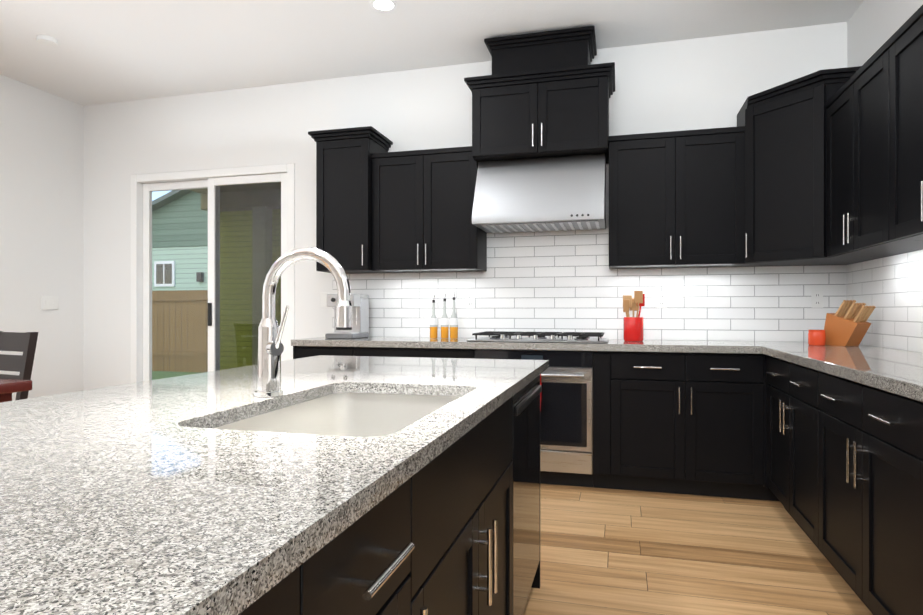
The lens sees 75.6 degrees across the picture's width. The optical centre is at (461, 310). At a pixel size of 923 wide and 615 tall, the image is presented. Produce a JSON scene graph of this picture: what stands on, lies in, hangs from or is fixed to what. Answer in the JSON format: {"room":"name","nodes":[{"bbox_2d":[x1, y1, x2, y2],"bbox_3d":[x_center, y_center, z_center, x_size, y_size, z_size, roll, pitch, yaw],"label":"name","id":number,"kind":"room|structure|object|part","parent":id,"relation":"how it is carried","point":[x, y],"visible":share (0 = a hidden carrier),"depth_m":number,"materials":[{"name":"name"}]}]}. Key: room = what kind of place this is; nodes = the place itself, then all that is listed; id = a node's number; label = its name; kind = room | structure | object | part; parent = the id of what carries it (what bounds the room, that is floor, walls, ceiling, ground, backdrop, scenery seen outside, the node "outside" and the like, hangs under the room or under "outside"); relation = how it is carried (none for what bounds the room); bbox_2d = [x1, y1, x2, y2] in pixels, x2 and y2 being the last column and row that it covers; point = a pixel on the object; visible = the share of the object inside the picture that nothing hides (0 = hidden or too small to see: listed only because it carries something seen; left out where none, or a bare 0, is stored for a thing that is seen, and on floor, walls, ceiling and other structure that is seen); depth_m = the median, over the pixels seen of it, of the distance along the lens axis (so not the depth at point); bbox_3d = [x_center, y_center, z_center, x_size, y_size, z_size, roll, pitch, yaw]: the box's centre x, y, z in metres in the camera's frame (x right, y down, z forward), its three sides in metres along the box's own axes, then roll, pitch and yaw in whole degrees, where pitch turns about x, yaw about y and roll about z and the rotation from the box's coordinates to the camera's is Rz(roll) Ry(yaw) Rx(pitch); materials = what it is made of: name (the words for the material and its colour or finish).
{"room":"kitchen","nodes":[
{"label":"kitchen","id":0,"kind":"room"},
{"bbox_2d":[0,74,83,400],"bbox_3d":[-4.747,-0.385,1.231,0.200,3.030,8.920,0,0,15],"label":"wall","id":1,"kind":"structure","parent":0,"point":[41,192],"depth_m":5.13,"materials":[{"name":"white paint"}]},
{"bbox_2d":[41,296,57,309],"bbox_3d":[-3.586,-0.070,5.184,0.011,0.120,0.160,0,0,15],"label":"switch plate","id":2,"kind":"object","parent":1,"relation":"attached to","point":[49,302],"depth_m":5.18,"materials":[{"name":"white plastic"}]},
{"bbox_2d":[0,0,863,105],"bbox_3d":[-1.605,-1.961,0.499,6.650,0.120,9.120,0,0,15],"label":"ceiling","id":3,"kind":"structure","parent":0,"point":[107,51],"depth_m":4.06,"materials":[{"name":"white paint"}]},
{"bbox_2d":[36,35,56,46],"bbox_3d":[-2.894,-1.885,4.153,0.120,0.030,0.120,0,0,15],"label":"smoke detector","id":4,"kind":"object","parent":3,"relation":"attached to","point":[46,40],"visible":1,"depth_m":4.13,"materials":[{"name":"white plastic"}]},
{"bbox_2d":[370,0,396,11],"bbox_3d":[-0.483,-1.897,3.687,0.169,0.006,0.169,0,0,6],"label":"recessed light","id":5,"kind":"object","parent":3,"relation":"in","point":[384,5],"visible":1,"depth_m":3.67,"materials":[{"name":"white plastic"}]},
{"bbox_2d":[84,22,846,389],"bbox_3d":[-0.460,-0.385,4.803,6.650,3.030,0.212,0,0,15],"label":"wall","id":6,"kind":"structure","parent":0,"point":[136,152],"depth_m":5.00,"materials":[{"name":"white paint"}]},
{"bbox_3d":[-2.175,-0.049,5.223,1.656,2.358,0.142,0,0,15],"label":"sliding door frame","id":7,"kind":"part","parent":6,"relation":"part of","materials":[{"name":"white plastic"}]},
{"bbox_2d":[321,293,329,306],"bbox_3d":[-1.120,-0.090,4.874,0.080,0.120,0.011,0,0,15],"label":"switch plate","id":8,"kind":"object","parent":6,"relation":"attached to","point":[323,295],"depth_m":4.87,"materials":[{"name":"white plastic"}]},
{"bbox_2d":[472,153,605,232],"bbox_3d":[0.556,-0.819,4.163,0.873,0.482,0.502,0,0,15],"label":"range hood","id":9,"kind":"object","parent":6,"relation":"attached to","point":[557,193],"visible":1,"depth_m":4.01,"materials":[{"name":"silver metal"}]},
{"bbox_2d":[333,229,845,340],"bbox_3d":[0.737,-0.193,4.382,3.700,0.794,0.008,0,0,15],"label":"backsplash","id":10,"kind":"structure","parent":6,"relation":"attached to","point":[558,281],"depth_m":4.33,"materials":[{"name":"tile"}]},
{"bbox_2d":[466,293,474,307],"bbox_3d":[0.068,-0.077,4.551,0.070,0.115,0.007,0,0,15],"label":"electrical outlet plate","id":11,"kind":"object","parent":10,"relation":"attached to","point":[470,297],"depth_m":4.55,"materials":[{"name":"white plastic"}]},
{"bbox_2d":[656,292,666,307],"bbox_3d":[1.411,-0.078,4.194,0.070,0.115,0.007,0,0,15],"label":"electrical outlet plate","id":12,"kind":"object","parent":10,"relation":"attached to","point":[661,297],"depth_m":4.19,"materials":[{"name":"white plastic"}]},
{"bbox_2d":[811,290,822,307],"bbox_3d":[2.358,-0.078,3.942,0.070,0.115,0.007,0,0,15],"label":"electrical outlet plate","id":13,"kind":"object","parent":10,"relation":"attached to","point":[816,299],"depth_m":3.94,"materials":[{"name":"white plastic"}]},
{"bbox_2d":[308,5,922,273],"bbox_3d":[0.453,-1.088,3.281,3.696,1.576,2.278,0,0,15],"label":"upper cabinet","id":14,"kind":"object","parent":6,"relation":"attached to","point":[821,167],"visible":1,"depth_m":3.89,"materials":[{"name":"black wood"}]},
{"bbox_2d":[464,26,614,163],"bbox_3d":[0.563,-1.470,4.185,1.003,0.811,0.474,0,0,15],"label":"upper cabinet","id":15,"kind":"object","parent":14,"relation":"attached to","point":[543,95],"depth_m":4.01,"materials":[{"name":"black wood"}]},
{"bbox_2d":[522,484,872,614],"bbox_3d":[-1.605,1.189,0.498,6.650,0.120,9.120,0,0,15],"label":"floor","id":16,"kind":"structure","parent":0,"point":[604,551],"depth_m":2.70,"materials":[{"name":"brown wood"}]},
{"bbox_2d":[0,379,31,402],"bbox_3d":[-3.188,0.746,2.756,1.650,0.768,1.170,0,0,15],"label":"dining table","id":17,"kind":"object","parent":16,"relation":"on","point":[8,387],"visible":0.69,"depth_m":3.04,"materials":[{"name":"red wood"}]},
{"bbox_2d":[0,331,37,399],"bbox_3d":[-3.105,0.635,3.796,0.450,0.990,0.505,0,0,25],"label":"dining chair","id":18,"kind":"object","parent":16,"relation":"on","point":[25,343],"visible":0.38,"depth_m":3.93,"materials":[{"name":"black wood"}]},
{"bbox_2d":[293,348,362,358],"bbox_3d":[-0.875,0.690,4.484,0.528,0.880,0.600,0,0,15],"label":"base cabinet","id":19,"kind":"object","parent":16,"relation":"on","point":[297,352],"depth_m":4.20,"materials":[{"name":"black wood"}]},
{"bbox_2d":[224,363,548,614],"bbox_3d":[-0.370,0.683,1.003,0.678,0.892,3.128,0,0,15],"label":"kitchen island","id":20,"kind":"object","parent":16,"relation":"on","point":[458,533],"depth_m":1.11,"materials":[{"name":"black painted wood"},{"name":"granite"},{"name":"nickel"}]},
{"bbox_2d":[0,355,547,614],"bbox_3d":[-0.555,0.220,1.062,1.050,0.030,3.190,0,0,15],"label":"island countertop","id":21,"kind":"structure","parent":20,"relation":"on","point":[112,502],"depth_m":0.73,"materials":[{"name":"grey stone"}]},
{"bbox_2d":[254,247,352,396],"bbox_3d":[-0.379,0.026,1.404,0.252,0.355,0.073,0,0,19],"label":"faucet","id":22,"kind":"object","parent":21,"relation":"on","point":[270,344],"visible":1,"depth_m":1.41,"materials":[{"name":"silver metal"}]},
{"bbox_2d":[192,387,467,438],"bbox_3d":[-0.239,0.334,1.335,0.480,0.221,0.740,0,0,15],"label":"sink","id":23,"kind":"object","parent":21,"relation":"in","point":[381,411],"depth_m":1.66,"materials":[{"name":"white ceramic"}]},
{"bbox_2d":[363,348,494,358],"bbox_3d":[-0.287,0.690,4.328,0.928,0.880,0.600,0,0,15],"label":"base cabinet","id":24,"kind":"object","parent":16,"relation":"on","point":[378,352],"depth_m":4.01,"materials":[{"name":"black wood"}]},
{"bbox_2d":[475,349,592,486],"bbox_3d":[0.520,0.694,4.072,0.760,0.872,0.661,0,0,15],"label":"oven","id":25,"kind":"object","parent":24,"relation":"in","point":[566,421],"visible":0.4,"depth_m":3.77,"materials":[{"name":"silver metal"}]},
{"bbox_2d":[607,348,766,499],"bbox_3d":[1.433,0.689,3.850,0.900,0.880,0.640,0,0,15],"label":"base cabinet","id":26,"kind":"object","parent":16,"relation":"on","point":[690,423],"depth_m":3.59,"materials":[{"name":"black wood"}]},
{"bbox_2d":[291,336,878,351],"bbox_3d":[0.652,0.227,4.067,3.698,0.044,0.638,0,0,15],"label":"countertop","id":27,"kind":"structure","parent":26,"relation":"on","point":[371,341],"depth_m":3.85,"materials":[{"name":"grey stone"}]},
{"bbox_2d":[325,294,368,338],"bbox_3d":[-0.867,0.039,4.481,0.229,0.330,0.362,0,0,15],"label":"espresso machine","id":28,"kind":"object","parent":27,"relation":"on","point":[360,311],"visible":0.54,"depth_m":4.48,"materials":[{"name":"silver metal"}]},
{"bbox_2d":[430,295,437,337],"bbox_3d":[-0.207,0.041,4.431,0.059,0.326,0.058,0,0,15],"label":"oil bottle","id":29,"kind":"object","parent":27,"relation":"on","point":[433,326],"visible":0.98,"depth_m":4.41,"materials":[{"name":"orange"}]},
{"bbox_2d":[441,293,448,337],"bbox_3d":[-0.125,0.036,4.430,0.059,0.336,0.058,0,0,15],"label":"oil bottle","id":30,"kind":"object","parent":27,"relation":"on","point":[444,326],"visible":1,"depth_m":4.41,"materials":[{"name":"orange"}]},
{"bbox_2d":[450,292,457,338],"bbox_3d":[-0.055,0.031,4.380,0.059,0.346,0.058,0,0,15],"label":"oil bottle","id":31,"kind":"object","parent":27,"relation":"on","point":[453,326],"visible":0.98,"depth_m":4.36,"materials":[{"name":"orange"}]},
{"bbox_2d":[467,331,608,342],"bbox_3d":[0.539,0.178,4.088,0.910,0.052,0.500,0,0,15],"label":"cooktop","id":32,"kind":"object","parent":27,"relation":"in","point":[504,336],"visible":1,"depth_m":3.92,"materials":[{"name":"silver metal"}]},
{"bbox_2d":[623,291,644,340],"bbox_3d":[1.171,0.034,4.044,0.144,0.340,0.132,0,0,15],"label":"utensil crock","id":33,"kind":"object","parent":27,"relation":"on","point":[633,328],"visible":0.96,"depth_m":4.01,"materials":[{"name":"red ceramic"}]},
{"bbox_2d":[808,330,825,345],"bbox_3d":[2.100,0.158,3.517,0.090,0.092,0.090,0,0,15],"label":"jar","id":34,"kind":"object","parent":27,"relation":"on","point":[816,337],"visible":0.96,"depth_m":3.48,"materials":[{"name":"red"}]},
{"bbox_2d":[824,300,875,345],"bbox_3d":[2.253,0.070,3.461,0.110,0.268,0.260,0,0,-20],"label":"knife block","id":35,"kind":"object","parent":27,"relation":"on","point":[846,324],"visible":1,"depth_m":3.43,"materials":[{"name":"brown wood"}]},
{"bbox_2d":[763,344,922,403],"bbox_3d":[1.729,0.227,2.162,0.638,0.044,2.490,0,0,15],"label":"countertop","id":36,"kind":"structure","parent":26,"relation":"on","point":[898,372],"depth_m":2.35,"materials":[{"name":"grey stone"}]},
{"bbox_2d":[767,356,806,534],"bbox_3d":[1.938,0.689,2.908,0.600,0.880,1.000,0,0,15],"label":"base cabinet","id":37,"kind":"object","parent":16,"relation":"on","point":[786,383],"depth_m":3.01,"materials":[{"name":"black wood"}]},
{"bbox_2d":[807,368,910,614],"bbox_3d":[1.702,0.689,2.019,0.600,0.880,1.080,0,0,15],"label":"base cabinet","id":38,"kind":"object","parent":16,"relation":"on","point":[823,445],"depth_m":2.08,"materials":[{"name":"black wood"}]},
{"bbox_2d":[911,400,922,614],"bbox_3d":[1.530,0.689,1.372,0.600,0.880,0.500,0,0,15],"label":"base cabinet","id":39,"kind":"object","parent":16,"relation":"on","point":[916,409],"depth_m":1.72,"materials":[{"name":"black wood"}]},
{"bbox_2d":[847,0,922,352],"bbox_3d":[1.486,-0.386,-0.427,0.200,3.030,8.920,0,0,15],"label":"wall","id":40,"kind":"structure","parent":0,"point":[873,26],"depth_m":3.51,"materials":[{"name":"white paint"}]},
{"bbox_2d":[846,250,922,351],"bbox_3d":[2.126,-0.058,2.388,0.008,0.524,3.130,0,0,15],"label":"backsplash","id":41,"kind":"structure","parent":40,"relation":"attached to","point":[890,288],"depth_m":3.24,"materials":[{"name":"tile"}]},
{"label":"outside","id":42,"kind":"structure","parent":0,"visible":0},
{"bbox_2d":[152,371,200,379],"bbox_3d":[-0.763,1.293,25.781,65.000,0.280,40.180,0,0,15],"label":"ground","id":43,"kind":"structure","parent":42,"point":[170,374],"depth_m":11.13,"materials":[{"name":"green plant"}]},
{"bbox_2d":[152,190,207,290],"bbox_3d":[-5.603,-2.377,25.093,19.200,7.220,8.800,0,0,15],"label":"neighbor house","id":44,"kind":"structure","parent":43,"relation":"on","point":[192,207],"depth_m":22.23,"materials":[{"name":"green"}]},
{"bbox_2d":[152,290,207,372],"bbox_3d":[-7.004,0.401,12.044,60.000,1.660,0.140,0,0,15],"label":"fence","id":45,"kind":"object","parent":43,"relation":"on","point":[202,341],"depth_m":11.60,"materials":[{"name":"brown wood"}]},
{"bbox_2d":[188,182,280,364],"bbox_3d":[-1.455,-0.190,5.906,3.320,2.680,1.390,0,0,15],"label":"patio cover","id":46,"kind":"object","parent":43,"relation":"on","point":[204,196],"depth_m":6.56,"materials":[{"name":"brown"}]},
{"bbox_2d":[220,209,280,369],"bbox_3d":[-1.387,-0.008,6.514,3.100,2.274,0.040,0,0,15],"label":"shade","id":47,"kind":"object","parent":46,"relation":"hanging from","point":[249,298],"depth_m":6.82,"materials":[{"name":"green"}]}
]}

